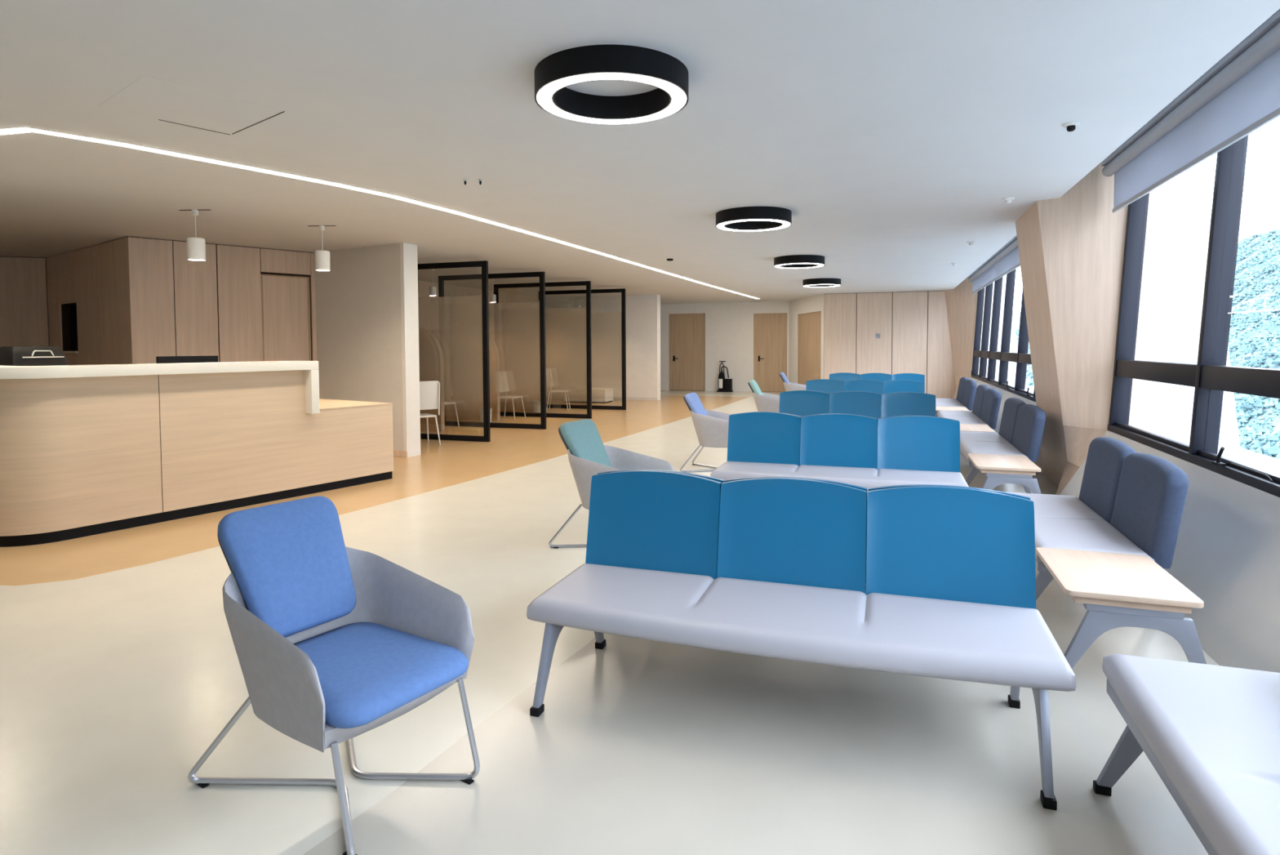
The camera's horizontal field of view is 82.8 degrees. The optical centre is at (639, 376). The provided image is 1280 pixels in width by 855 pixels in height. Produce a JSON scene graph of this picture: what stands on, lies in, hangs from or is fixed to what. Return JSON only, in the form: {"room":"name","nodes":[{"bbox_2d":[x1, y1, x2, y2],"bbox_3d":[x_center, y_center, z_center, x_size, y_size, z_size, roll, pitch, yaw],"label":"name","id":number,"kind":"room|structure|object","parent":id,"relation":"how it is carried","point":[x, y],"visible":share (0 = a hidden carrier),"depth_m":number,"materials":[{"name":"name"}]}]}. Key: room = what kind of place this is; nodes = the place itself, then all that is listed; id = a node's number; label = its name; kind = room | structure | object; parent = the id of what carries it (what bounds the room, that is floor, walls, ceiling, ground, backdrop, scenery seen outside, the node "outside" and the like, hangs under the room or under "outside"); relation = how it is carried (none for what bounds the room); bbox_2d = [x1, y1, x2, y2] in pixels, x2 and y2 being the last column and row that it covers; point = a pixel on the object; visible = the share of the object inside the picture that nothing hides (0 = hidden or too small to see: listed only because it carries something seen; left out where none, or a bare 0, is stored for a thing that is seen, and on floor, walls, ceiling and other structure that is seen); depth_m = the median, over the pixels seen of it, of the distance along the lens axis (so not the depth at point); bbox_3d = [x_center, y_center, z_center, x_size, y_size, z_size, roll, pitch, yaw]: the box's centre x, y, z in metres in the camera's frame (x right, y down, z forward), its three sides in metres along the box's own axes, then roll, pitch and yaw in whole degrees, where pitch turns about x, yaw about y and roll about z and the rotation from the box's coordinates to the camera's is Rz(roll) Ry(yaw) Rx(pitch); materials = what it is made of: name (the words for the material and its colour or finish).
{"room":"hospital interior","nodes":[
{"label":"hospital interior","id":0,"kind":"room"},
{"bbox_2d":[0,256,49,346],"bbox_3d":[-10.518,-0.362,10.875,2.853,2.894,0.130,-1,3,-17],"label":"wall","id":1,"kind":"structure","parent":0,"point":[24,302],"depth_m":11.10,"materials":[{"name":"brown wood"}]},
{"bbox_2d":[69,303,78,351],"bbox_3d":[-10.795,-0.521,14.684,0.150,2.894,27.200,1,3,19],"label":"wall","id":2,"kind":"structure","parent":0,"point":[73,308],"depth_m":14.02,"materials":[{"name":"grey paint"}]},
{"bbox_2d":[46,236,138,364],"bbox_3d":[-7.676,-0.349,10.291,3.447,2.894,0.350,2,3,37],"label":"wall","id":3,"kind":"structure","parent":0,"point":[95,278],"depth_m":9.94,"materials":[{"name":"brown wood"}]},
{"bbox_2d":[125,236,316,364],"bbox_3d":[-5.641,-0.344,9.996,0.130,2.894,2.290,2,3,44],"label":"wall","id":4,"kind":"structure","parent":0,"point":[180,306],"depth_m":9.69,"materials":[{"name":"brown wood"}]},
{"bbox_2d":[260,274,311,360],"bbox_3d":[-5.135,-0.192,10.543,0.080,2.540,0.680,2,3,44],"label":"door","id":5,"kind":"structure","parent":4,"relation":"in","point":[285,300],"depth_m":10.49,"materials":[{"name":"brown wood"}]},
{"bbox_2d":[313,243,407,457],"bbox_3d":[-3.936,-0.367,10.383,1.914,2.894,0.252,1,3,30],"label":"wall","id":6,"kind":"structure","parent":0,"point":[358,313],"depth_m":10.23,"materials":[{"name":"grey paint"}]},
{"bbox_2d":[400,242,420,457],"bbox_3d":[-3.142,-0.352,9.934,0.061,2.894,0.254,1,3,28],"label":"column","id":7,"kind":"structure","parent":6,"relation":"attached to","point":[408,252],"depth_m":9.89,"materials":[{"name":"white paint"}]},
{"bbox_2d":[417,280,538,303],"bbox_3d":[-4.490,-0.606,16.115,0.150,2.894,10.200,1,3,19],"label":"wall","id":8,"kind":"structure","parent":0,"point":[423,286],"depth_m":17.05,"materials":[{"name":"beige paint"}]},
{"bbox_2d":[545,294,660,399],"bbox_3d":[-1.099,-0.804,20.498,3.420,2.894,0.300,1,3,19],"label":"wall","id":9,"kind":"structure","parent":0,"point":[642,311],"depth_m":20.01,"materials":[{"name":"white paint"}]},
{"bbox_2d":[546,395,657,400],"bbox_3d":[-1.142,0.608,20.408,3.425,0.080,0.015,1,3,19],"label":"baseboard","id":10,"kind":"structure","parent":9,"relation":"attached to","point":[547,396],"depth_m":20.11,"materials":[{"name":"grey paint"}]},
{"bbox_2d":[0,390,1218,854],"bbox_3d":[-2.696,1.068,11.975,17.160,0.122,27.200,1,3,19],"label":"floor","id":11,"kind":"structure","parent":0,"point":[120,668],"depth_m":2.83,"materials":[{"name":"beige plastic"}]},
{"bbox_2d":[0,360,393,546],"bbox_3d":[-4.837,0.529,7.390,2.710,1.360,3.630,1,3,33],"label":"reception desk","id":12,"kind":"object","parent":11,"relation":"on","point":[86,450],"depth_m":6.24,"materials":[{"name":"brown wood"}]},
{"bbox_2d":[0,346,67,365],"bbox_3d":[-5.485,-0.063,6.548,0.421,0.420,0.400,1,3,33],"label":"printer","id":13,"kind":"object","parent":12,"relation":"on","point":[9,355],"visible":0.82,"depth_m":6.41,"materials":[{"name":"black plastic"}]},
{"bbox_2d":[22,350,64,357],"bbox_3d":[-5.303,-0.198,6.449,0.082,0.066,0.294,1,3,19],"label":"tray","id":14,"kind":"object","parent":13,"relation":"on","point":[25,353],"depth_m":6.46,"materials":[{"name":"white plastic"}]},
{"bbox_2d":[0,360,318,379],"bbox_3d":[-5.104,-0.087,6.950,2.710,0.088,2.650,1,3,33],"label":"countertop","id":15,"kind":"structure","parent":12,"relation":"on","point":[142,369],"depth_m":6.03,"materials":[{"name":"white"}]},
{"bbox_2d":[155,355,218,363],"bbox_3d":[-4.259,0.148,6.878,0.220,0.680,0.540,1,3,33],"label":"monitor","id":16,"kind":"object","parent":12,"relation":"on","point":[159,359],"visible":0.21,"depth_m":6.84,"materials":[{"name":"black plastic"}]},
{"bbox_2d":[187,495,479,854],"bbox_3d":[-1.039,0.937,2.504,0.827,0.922,0.622,1,3,33],"label":"armchair","id":17,"kind":"object","parent":11,"relation":"on","point":[335,642],"visible":1,"depth_m":2.49,"materials":[{"name":"grey fabric"}]},
{"bbox_2d":[217,495,355,636],"bbox_3d":[-1.259,0.685,2.636,0.267,0.428,0.436,1,3,33],"label":"cushion","id":18,"kind":"object","parent":17,"relation":"on","point":[291,566],"depth_m":2.59,"materials":[{"name":"fabric"}]},
{"bbox_2d":[293,622,468,728],"bbox_3d":[-0.937,0.971,2.439,0.577,0.088,0.511,1,3,33],"label":"seat cushion","id":19,"kind":"object","parent":17,"relation":"on","point":[366,672],"depth_m":2.39,"materials":[{"name":"fabric"}]},
{"bbox_2d":[419,380,440,444],"bbox_3d":[-3.372,0.558,11.080,0.494,0.984,0.531,-2,3,-37],"label":"chair","id":20,"kind":"object","parent":11,"relation":"on","point":[428,389],"visible":0.6,"depth_m":10.96,"materials":[{"name":"white plastic"}]},
{"bbox_2d":[420,394,444,431],"bbox_3d":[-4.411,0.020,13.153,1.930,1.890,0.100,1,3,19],"label":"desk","id":21,"kind":"object","parent":11,"relation":"on","point":[440,418],"visible":0.09,"depth_m":12.89,"materials":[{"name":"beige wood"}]},
{"bbox_2d":[444,394,459,426],"bbox_3d":[-3.730,0.457,13.522,0.531,0.984,0.494,2,3,37],"label":"chair","id":22,"kind":"object","parent":11,"relation":"on","point":[445,402],"visible":0.08,"depth_m":13.56,"materials":[{"name":"white plastic"}]},
{"bbox_2d":[417,260,490,441],"bbox_3d":[-3.377,-0.393,11.701,2.120,2.830,0.060,1,3,19],"label":"glass wall","id":23,"kind":"structure","parent":11,"relation":"on","point":[454,331],"depth_m":11.52,"materials":[{"name":"clear glass"}]},
{"bbox_2d":[445,387,500,420],"bbox_3d":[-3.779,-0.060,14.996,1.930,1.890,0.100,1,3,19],"label":"desk","id":24,"kind":"object","parent":11,"relation":"on","point":[468,406],"visible":0.08,"depth_m":14.88,"materials":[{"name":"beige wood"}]},
{"bbox_2d":[479,407,492,422],"bbox_3d":[-2.977,0.767,14.016,0.254,0.315,0.254,1,3,19],"label":"waste bin","id":25,"kind":"object","parent":11,"relation":"on","point":[481,409],"visible":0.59,"depth_m":13.95,"materials":[{"name":"white plastic"}]},
{"bbox_2d":[438,271,546,429],"bbox_3d":[-2.749,-0.467,13.408,2.200,2.830,0.060,1,3,19],"label":"glass wall","id":26,"kind":"structure","parent":11,"relation":"on","point":[517,331],"depth_m":13.22,"materials":[{"name":"black metal"}]},
{"bbox_2d":[499,387,525,419],"bbox_3d":[-2.722,0.388,15.076,0.531,0.984,0.494,1,3,19],"label":"chair","id":27,"kind":"object","parent":11,"relation":"on","point":[501,389],"visible":0.31,"depth_m":15.08,"materials":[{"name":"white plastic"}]},
{"bbox_2d":[499,388,540,411],"bbox_3d":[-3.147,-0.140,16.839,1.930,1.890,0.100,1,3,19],"label":"desk","id":28,"kind":"object","parent":11,"relation":"on","point":[529,395],"visible":0.02,"depth_m":16.69,"materials":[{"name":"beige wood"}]},
{"bbox_2d":[532,400,540,412],"bbox_3d":[-2.219,0.690,15.763,0.254,0.315,0.254,1,3,19],"label":"waste bin","id":29,"kind":"object","parent":11,"relation":"on","point":[535,403],"visible":0.64,"depth_m":15.66,"materials":[{"name":"white plastic"}]},
{"bbox_2d":[493,280,591,418],"bbox_3d":[-2.072,-0.550,15.320,2.240,2.830,0.060,1,3,19],"label":"glass wall","id":30,"kind":"structure","parent":11,"relation":"on","point":[567,330],"depth_m":15.11,"materials":[{"name":"clear glass"}]},
{"bbox_2d":[546,382,570,411],"bbox_3d":[-1.916,0.305,16.963,0.531,0.984,0.494,0,2,1],"label":"chair","id":31,"kind":"object","parent":11,"relation":"on","point":[551,384],"visible":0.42,"depth_m":16.77,"materials":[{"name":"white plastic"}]},
{"bbox_2d":[538,288,626,409],"bbox_3d":[-1.393,-0.637,17.316,2.230,2.830,0.060,1,3,19],"label":"glass wall","id":32,"kind":"structure","parent":11,"relation":"on","point":[608,329],"depth_m":17.08,"materials":[{"name":"clear glass"}]},
{"bbox_2d":[563,387,613,403],"bbox_3d":[-1.382,0.510,19.436,1.200,0.360,0.600,1,3,19],"label":"plinth","id":33,"kind":"object","parent":11,"relation":"on","point":[599,395],"visible":0.95,"depth_m":19.18,"materials":[{"name":"beige wood"}]},
{"bbox_2d":[548,418,674,548],"bbox_3d":[-0.174,0.810,5.449,0.827,0.922,0.622,1,3,28],"label":"armchair","id":34,"kind":"object","parent":11,"relation":"on","point":[588,455],"visible":0.41,"depth_m":5.50,"materials":[{"name":"green fabric"}]},
{"bbox_2d":[560,418,611,466],"bbox_3d":[-0.406,0.558,5.561,0.267,0.428,0.436,1,3,28],"label":"cushion","id":35,"kind":"object","parent":34,"relation":"on","point":[581,438],"depth_m":5.54,"materials":[{"name":"green fabric"}]},
{"bbox_2d":[680,391,731,471],"bbox_3d":[0.956,0.668,8.715,0.827,0.922,0.622,1,3,18],"label":"armchair","id":36,"kind":"object","parent":11,"relation":"on","point":[711,427],"visible":0.53,"depth_m":8.52,"materials":[{"name":"fabric"}]},
{"bbox_2d":[684,391,707,415],"bbox_3d":[0.706,0.419,8.784,0.267,0.428,0.436,1,3,18],"label":"cushion","id":37,"kind":"object","parent":36,"relation":"on","point":[692,400],"depth_m":8.68,"materials":[{"name":"fabric"}]},
{"bbox_2d":[716,360,733,391],"bbox_3d":[2.746,0.008,23.447,0.480,0.994,0.240,1,3,19],"label":"fire extinguisher","id":38,"kind":"object","parent":11,"relation":"on","point":[724,384],"visible":1,"depth_m":23.38,"materials":[{"name":"black metal"}]},
{"bbox_2d":[747,379,779,412],"bbox_3d":[2.206,0.526,11.960,0.827,0.922,0.622,0,3,16],"label":"armchair","id":39,"kind":"object","parent":11,"relation":"on","point":[764,402],"visible":0.41,"depth_m":11.75,"materials":[{"name":"white plastic"}]},
{"bbox_2d":[748,379,763,395],"bbox_3d":[1.954,0.278,12.022,0.267,0.428,0.436,0,3,16],"label":"cushion","id":40,"kind":"object","parent":39,"relation":"on","point":[754,387],"depth_m":11.85,"materials":[{"name":"green fabric"}]},
{"bbox_2d":[779,372,806,391],"bbox_3d":[3.372,0.379,15.359,0.827,0.922,0.622,0,2,13],"label":"armchair","id":41,"kind":"object","parent":11,"relation":"on","point":[788,386],"visible":0.34,"depth_m":15.17,"materials":[{"name":"fabric"}]},
{"bbox_2d":[780,372,789,383],"bbox_3d":[3.117,0.131,15.408,0.267,0.428,0.436,0,2,13],"label":"cushion","id":42,"kind":"object","parent":41,"relation":"on","point":[783,375],"depth_m":15.22,"materials":[{"name":"fabric"}]},
{"bbox_2d":[526,470,1076,809],"bbox_3d":[0.581,0.933,3.018,2.038,0.878,0.840,1,3,19],"label":"bench","id":43,"kind":"object","parent":11,"relation":"on","point":[774,567],"visible":1,"depth_m":3.11,"materials":[{"name":"white leather"}]},
{"bbox_2d":[597,469,1030,594],"bbox_3d":[0.855,0.898,3.817,2.038,0.878,0.840,1,3,19],"label":"bench","id":44,"kind":"object","parent":11,"relation":"on","point":[686,473],"visible":0.03,"depth_m":3.36,"materials":[{"name":"blue plastic"}]},
{"bbox_2d":[710,411,968,490],"bbox_3d":[1.665,0.796,6.177,2.038,0.878,0.840,1,3,19],"label":"bench","id":45,"kind":"object","parent":11,"relation":"on","point":[846,448],"visible":0.78,"depth_m":6.39,"materials":[{"name":"blue plastic"}]},
{"bbox_2d":[731,411,959,469],"bbox_3d":[1.939,0.761,6.976,2.038,0.878,0.840,1,3,19],"label":"bench","id":46,"kind":"object","parent":11,"relation":"on","point":[750,411],"visible":0.03,"depth_m":6.58,"materials":[{"name":"blue plastic"}]},
{"bbox_2d":[778,390,935,423],"bbox_3d":[2.758,0.657,9.364,2.038,0.878,0.840,1,3,19],"label":"bench","id":47,"kind":"object","parent":11,"relation":"on","point":[798,402],"visible":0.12,"depth_m":9.68,"materials":[{"name":"blue plastic"}]},
{"bbox_2d":[781,390,933,417],"bbox_3d":[3.032,0.623,10.163,2.038,0.878,0.840,1,3,19],"label":"bench","id":48,"kind":"object","parent":11,"relation":"on","point":[793,390],"visible":0.07,"depth_m":9.72,"materials":[{"name":"blue plastic"}]},
{"bbox_2d":[805,379,924,394],"bbox_3d":[3.860,0.518,12.578,2.038,0.878,0.840,1,3,19],"label":"bench","id":49,"kind":"object","parent":11,"relation":"on","point":[829,386],"visible":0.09,"depth_m":12.90,"materials":[{"name":"blue plastic"}]},
{"bbox_2d":[811,378,920,382],"bbox_3d":[4.134,0.483,13.377,2.038,0.878,0.840,1,3,19],"label":"bench","id":50,"kind":"object","parent":11,"relation":"on","point":[820,379],"visible":0.08,"depth_m":13.04,"materials":[{"name":"blue plastic"}]},
{"bbox_2d":[829,372,924,392],"bbox_3d":[5.081,0.384,15.645,2.038,0.878,0.840,1,3,19],"label":"bench","id":51,"kind":"object","parent":11,"relation":"on","point":[843,376],"visible":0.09,"depth_m":15.97,"materials":[{"name":"blue plastic"}]},
{"bbox_2d":[935,406,968,411],"bbox_3d":[5.247,0.754,12.210,0.608,0.425,0.774,1,3,19],"label":"side table","id":52,"kind":"object","parent":11,"relation":"on","point":[937,408],"visible":0.23,"depth_m":12.16,"materials":[{"name":"brown wood"}]},
{"bbox_2d":[935,376,977,417],"bbox_3d":[5.773,0.471,13.552,0.747,0.875,2.086,1,3,19],"label":"bench","id":53,"kind":"object","parent":11,"relation":"on","point":[966,389],"visible":0.7,"depth_m":12.98,"materials":[{"name":"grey fabric"}]},
{"bbox_2d":[937,384,1001,429],"bbox_3d":[4.833,0.590,10.811,0.747,0.875,2.086,1,3,19],"label":"bench","id":54,"kind":"object","parent":11,"relation":"on","point":[987,401],"visible":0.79,"depth_m":10.39,"materials":[{"name":"grey fabric"}]},
{"bbox_2d":[960,423,995,431],"bbox_3d":[4.291,0.875,9.422,0.608,0.425,0.874,1,3,19],"label":"side table","id":55,"kind":"object","parent":11,"relation":"on","point":[963,427],"visible":0.16,"depth_m":9.31,"materials":[{"name":"brown wood"}]},
{"bbox_2d":[960,397,1045,493],"bbox_3d":[3.877,0.711,8.023,0.747,0.875,1.986,1,3,19],"label":"bench","id":56,"kind":"object","parent":11,"relation":"on","point":[1022,424],"visible":0.84,"depth_m":7.56,"materials":[{"name":"blue fabric"}]},
{"bbox_2d":[967,453,1041,493],"bbox_3d":[3.362,0.993,6.714,0.608,0.425,0.824,1,3,19],"label":"side table","id":57,"kind":"object","parent":11,"relation":"on","point":[999,469],"visible":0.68,"depth_m":6.39,"materials":[{"name":"brown wood"}]},
{"bbox_2d":[1004,436,1189,599],"bbox_3d":[2.666,0.864,4.493,0.747,0.875,1.556,1,3,19],"label":"bench","id":58,"kind":"object","parent":11,"relation":"on","point":[1129,501],"visible":0.73,"depth_m":4.07,"materials":[{"name":"grey plastic"}]},
{"bbox_2d":[1035,546,1206,668],"bbox_3d":[2.238,1.135,3.435,0.608,0.425,0.724,1,3,19],"label":"side table","id":59,"kind":"object","parent":11,"relation":"on","point":[1116,589],"visible":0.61,"depth_m":3.18,"materials":[{"name":"brown wood"}]},
{"bbox_2d":[1093,653,1279,854],"bbox_3d":[1.688,0.983,1.749,0.747,0.875,1.486,1,3,19],"label":"bench","id":60,"kind":"object","parent":11,"relation":"on","point":[1211,733],"visible":1,"depth_m":2.02,"materials":[{"name":"white leather"}]},
{"bbox_2d":[0,0,1279,303],"bbox_3d":[-2.642,-2.062,11.821,17.300,0.360,27.200,1,3,19],"label":"ceiling","id":61,"kind":"structure","parent":0,"point":[894,135],"depth_m":4.63,"materials":[{"name":"paint"}]},
{"bbox_2d":[97,75,285,134],"bbox_3d":[-2.614,-1.561,4.239,0.766,0.004,0.726,2,3,39],"label":"access panel","id":62,"kind":"object","parent":61,"relation":"attached to","point":[160,100],"visible":1,"depth_m":4.20,"materials":[{"name":"paint"}]},
{"bbox_2d":[178,208,211,261],"bbox_3d":[-4.512,-1.433,7.368,0.320,0.507,0.164,0,2,2],"label":"pendant lamp","id":63,"kind":"object","parent":61,"relation":"hanging from","point":[196,246],"visible":1,"depth_m":7.32,"materials":[{"name":"white metal"}]},
{"bbox_2d":[308,225,335,271],"bbox_3d":[-3.662,-1.476,8.366,0.320,0.512,0.158,0,2,2],"label":"pendant lamp","id":64,"kind":"object","parent":61,"relation":"hanging from","point":[322,257],"visible":1,"depth_m":8.31,"materials":[{"name":"white metal"}]},
{"bbox_2d":[0,126,759,298],"bbox_3d":[-0.155,-1.931,12.847,2.373,0.006,19.177,1,3,29],"label":"recessed light","id":65,"kind":"object","parent":61,"relation":"in","point":[22,129],"visible":1,"depth_m":5.95,"materials":[{"name":"white plastic"}]},
{"bbox_2d":[429,268,436,296],"bbox_3d":[-3.644,-1.665,12.764,0.120,0.504,0.120,0,2,2],"label":"pendant lamp","id":66,"kind":"object","parent":61,"relation":"hanging from","point":[433,290],"visible":0.94,"depth_m":12.73,"materials":[{"name":"white metal"}]},
{"bbox_2d":[489,278,496,302],"bbox_3d":[-2.980,-1.749,14.701,0.120,0.504,0.120,0,2,2],"label":"pendant lamp","id":67,"kind":"object","parent":61,"relation":"hanging from","point":[492,296],"visible":0.96,"depth_m":14.66,"materials":[{"name":"white metal"}]},
{"bbox_2d":[534,44,688,124],"bbox_3d":[-0.146,-1.488,3.760,0.794,0.130,0.794,1,3,19],"label":"ring light","id":68,"kind":"object","parent":61,"relation":"attached to","point":[559,70],"visible":1,"depth_m":3.54,"materials":[{"name":"black metal"}]},
{"bbox_2d":[536,72,686,124],"bbox_3d":[-0.146,-1.429,3.762,0.772,0.013,0.772,1,3,19],"label":"diffuser","id":69,"kind":"object","parent":68,"relation":"attached to","point":[546,90],"depth_m":3.69,"materials":[{"name":"white plastic"}]},
{"bbox_2d":[663,257,676,261],"bbox_3d":[0.478,-1.860,11.553,0.202,0.045,0.202,1,3,19],"label":"smoke detector","id":70,"kind":"object","parent":61,"relation":"attached to","point":[668,259],"visible":1,"depth_m":11.50,"materials":[{"name":"white plastic"}]},
{"bbox_2d":[715,206,791,231],"bbox_3d":[1.201,-1.658,7.687,0.794,0.130,0.794,1,3,19],"label":"ring light","id":71,"kind":"object","parent":61,"relation":"attached to","point":[745,219],"visible":1,"depth_m":7.43,"materials":[{"name":"black metal"}]},
{"bbox_2d":[716,218,790,231],"bbox_3d":[1.201,-1.600,7.689,0.772,0.013,0.772,1,3,19],"label":"diffuser","id":72,"kind":"object","parent":71,"relation":"attached to","point":[722,224],"depth_m":7.80,"materials":[{"name":"white plastic"}]},
{"bbox_2d":[773,254,824,268],"bbox_3d":[2.548,-1.828,11.614,0.794,0.130,0.794,1,3,19],"label":"ring light","id":73,"kind":"object","parent":61,"relation":"attached to","point":[794,261],"visible":1,"depth_m":11.34,"materials":[{"name":"black metal"}]},
{"bbox_2d":[774,262,823,268],"bbox_3d":[2.548,-1.770,11.616,0.772,0.013,0.772,1,3,19],"label":"diffuser","id":74,"kind":"object","parent":73,"relation":"attached to","point":[784,265],"depth_m":11.81,"materials":[{"name":"white plastic"}]},
{"bbox_2d":[802,278,840,287],"bbox_3d":[3.895,-1.999,15.540,0.794,0.130,0.794,1,3,19],"label":"ring light","id":75,"kind":"object","parent":61,"relation":"attached to","point":[811,282],"visible":1,"depth_m":15.24,"materials":[{"name":"black metal"}]},
{"bbox_2d":[803,284,839,287],"bbox_3d":[3.895,-1.940,15.543,0.772,0.013,0.772,1,3,19],"label":"diffuser","id":76,"kind":"object","parent":75,"relation":"attached to","point":[804,285],"depth_m":15.72,"materials":[{"name":"white plastic"}]},
{"bbox_2d":[966,241,975,245],"bbox_3d":[4.521,-1.807,9.904,0.108,0.045,0.108,1,3,19],"label":"sprinkler head","id":77,"kind":"object","parent":61,"relation":"attached to","point":[971,243],"visible":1,"depth_m":9.88},
{"bbox_2d":[1002,197,1014,203],"bbox_3d":[3.529,-1.679,6.949,0.108,0.045,0.108,1,3,19],"label":"sprinkler head","id":78,"kind":"object","parent":61,"relation":"attached to","point":[1007,200],"visible":1,"depth_m":6.93},
{"bbox_2d":[1062,121,1079,131],"bbox_3d":[2.734,-1.577,4.601,0.094,0.045,0.094,1,3,19],"label":"security camera","id":79,"kind":"object","parent":61,"relation":"attached to","point":[1071,126],"visible":1,"depth_m":4.58,"materials":[{"name":"white plastic"}]},
{"bbox_2d":[660,301,788,391],"bbox_3d":[1.665,-0.967,24.119,6.500,2.894,0.150,1,3,19],"label":"wall","id":80,"kind":"structure","parent":0,"point":[729,326],"depth_m":23.64,"materials":[{"name":"white paint"}]},
{"bbox_2d":[668,313,705,391],"bbox_3d":[1.569,-0.800,24.137,1.250,2.560,0.132,1,3,19],"label":"door","id":81,"kind":"structure","parent":80,"relation":"in","point":[686,331],"depth_m":24.13,"materials":[{"name":"brown wood"}]},
{"bbox_2d":[753,312,786,391],"bbox_3d":[4.180,-0.753,23.244,1.070,2.520,0.132,1,3,19],"label":"door","id":82,"kind":"structure","parent":80,"relation":"in","point":[770,330],"depth_m":23.25,"materials":[{"name":"brown wood"}]},
{"bbox_2d":[788,293,824,383],"bbox_3d":[4.934,-0.867,21.431,0.120,2.894,3.159,0,2,-6],"label":"wall","id":83,"kind":"structure","parent":0,"point":[815,303],"depth_m":22.20,"materials":[{"name":"white paint"}]},
{"bbox_2d":[797,311,821,385],"bbox_3d":[4.974,-0.629,21.153,0.080,2.440,2.100,0,2,-6],"label":"door","id":84,"kind":"structure","parent":83,"relation":"in","point":[809,332],"depth_m":21.19,"materials":[{"name":"brown wood"}]},
{"bbox_2d":[823,290,955,398],"bbox_3d":[6.910,-0.785,19.286,3.920,2.894,0.200,1,3,19],"label":"wall","id":85,"kind":"structure","parent":0,"point":[913,326],"depth_m":19.25,"materials":[{"name":"brown wood"}]},
{"bbox_2d":[875,333,879,337],"bbox_3d":[6.349,-1.078,19.336,0.100,0.140,0.045,1,3,19],"label":"thermostat","id":86,"kind":"object","parent":85,"relation":"attached to","point":[877,335],"visible":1,"depth_m":19.33,"materials":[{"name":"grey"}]},
{"bbox_2d":[944,276,986,398],"bbox_3d":[8.149,-0.882,18.270,0.920,3.164,1.310,1,3,19],"label":"wall column","id":87,"kind":"structure","parent":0,"point":[961,304],"depth_m":18.14,"materials":[{"name":"brown wood"}]},
{"bbox_2d":[1015,162,1156,494],"bbox_3d":[4.499,-0.421,7.628,0.920,3.164,2.070,1,3,19],"label":"wall column","id":88,"kind":"structure","parent":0,"point":[1071,246],"depth_m":6.85,"materials":[{"name":"brown wood"}]},
{"bbox_2d":[969,377,1279,672],"bbox_3d":[4.364,-0.402,7.003,0.770,3.180,22.500,1,3,19],"label":"wall","id":89,"kind":"structure","parent":0,"point":[1227,553],"depth_m":3.76,"materials":[{"name":"grey paint"}]},
{"bbox_2d":[971,268,1035,401],"bbox_3d":[6.621,-1.010,13.038,0.315,2.450,9.580,1,3,19],"label":"window","id":90,"kind":"structure","parent":89,"relation":"in","point":[1021,357],"depth_m":13.50,"materials":[{"name":"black metal"}]},
{"bbox_2d":[968,235,1020,294],"bbox_3d":[6.450,-1.988,13.044,0.130,0.425,9.400,1,3,19],"label":"roller blind","id":91,"kind":"object","parent":90,"relation":"attached to","point":[1006,260],"visible":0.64,"depth_m":13.25,"materials":[{"name":"grey fabric"}]},
{"bbox_2d":[1106,134,1279,497],"bbox_3d":[2.914,-0.541,2.231,0.315,2.450,9.150,1,3,19],"label":"window","id":92,"kind":"structure","parent":89,"relation":"in","point":[1211,376],"depth_m":4.76,"materials":[{"name":"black metal"}]},
{"bbox_2d":[1101,9,1279,213],"bbox_3d":[3.623,-1.615,4.803,0.130,0.455,3.620,1,3,19],"label":"roller blind","id":93,"kind":"object","parent":92,"relation":"attached to","point":[1239,95],"visible":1,"depth_m":4.53,"materials":[{"name":"grey fabric"}]},
{"label":"outside","id":94,"kind":"structure","parent":0,"visible":0},
{"bbox_2d":[1013,232,1279,457],"bbox_3d":[45.122,-3.419,63.731,30.000,20.178,190.000,1,3,19],"label":"hillside","id":95,"kind":"structure","parent":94,"point":[1016,317],"depth_m":45.17,"materials":[{"name":"green plant"}]},
{"bbox_2d":[1015,228,1279,459],"bbox_3d":[45.396,-3.610,67.723,24.524,19.696,124.764,1,3,19],"label":"foliage","id":96,"kind":"object","parent":95,"relation":"on","point":[1268,330],"visible":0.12,"depth_m":39.39,"materials":[{"name":"green plant"}]},
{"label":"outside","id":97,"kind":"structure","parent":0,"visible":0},
{"bbox_2d":[1025,384,1279,475],"bbox_3d":[6.543,0.694,10.483,1.300,0.160,36.000,1,3,19],"label":"ledge","id":98,"kind":"object","parent":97,"point":[1267,463],"depth_m":6.67,"materials":[{"name":"concrete"}]},
{"bbox_2d":[986,274,1017,386],"bbox_3d":[9.079,-0.948,18.112,0.920,4.300,1.200,1,3,19],"label":"facade fin","id":99,"kind":"object","parent":98,"relation":"attached to","point":[1013,345],"visible":0.14,"depth_m":17.55,"materials":[{"name":"concrete"}]},
{"bbox_2d":[1151,160,1241,462],"bbox_3d":[5.351,-0.476,7.244,0.920,4.300,1.200,1,3,19],"label":"facade fin","id":100,"kind":"object","parent":98,"relation":"attached to","point":[1184,203],"visible":0.14,"depth_m":6.71,"materials":[{"name":"concrete"}]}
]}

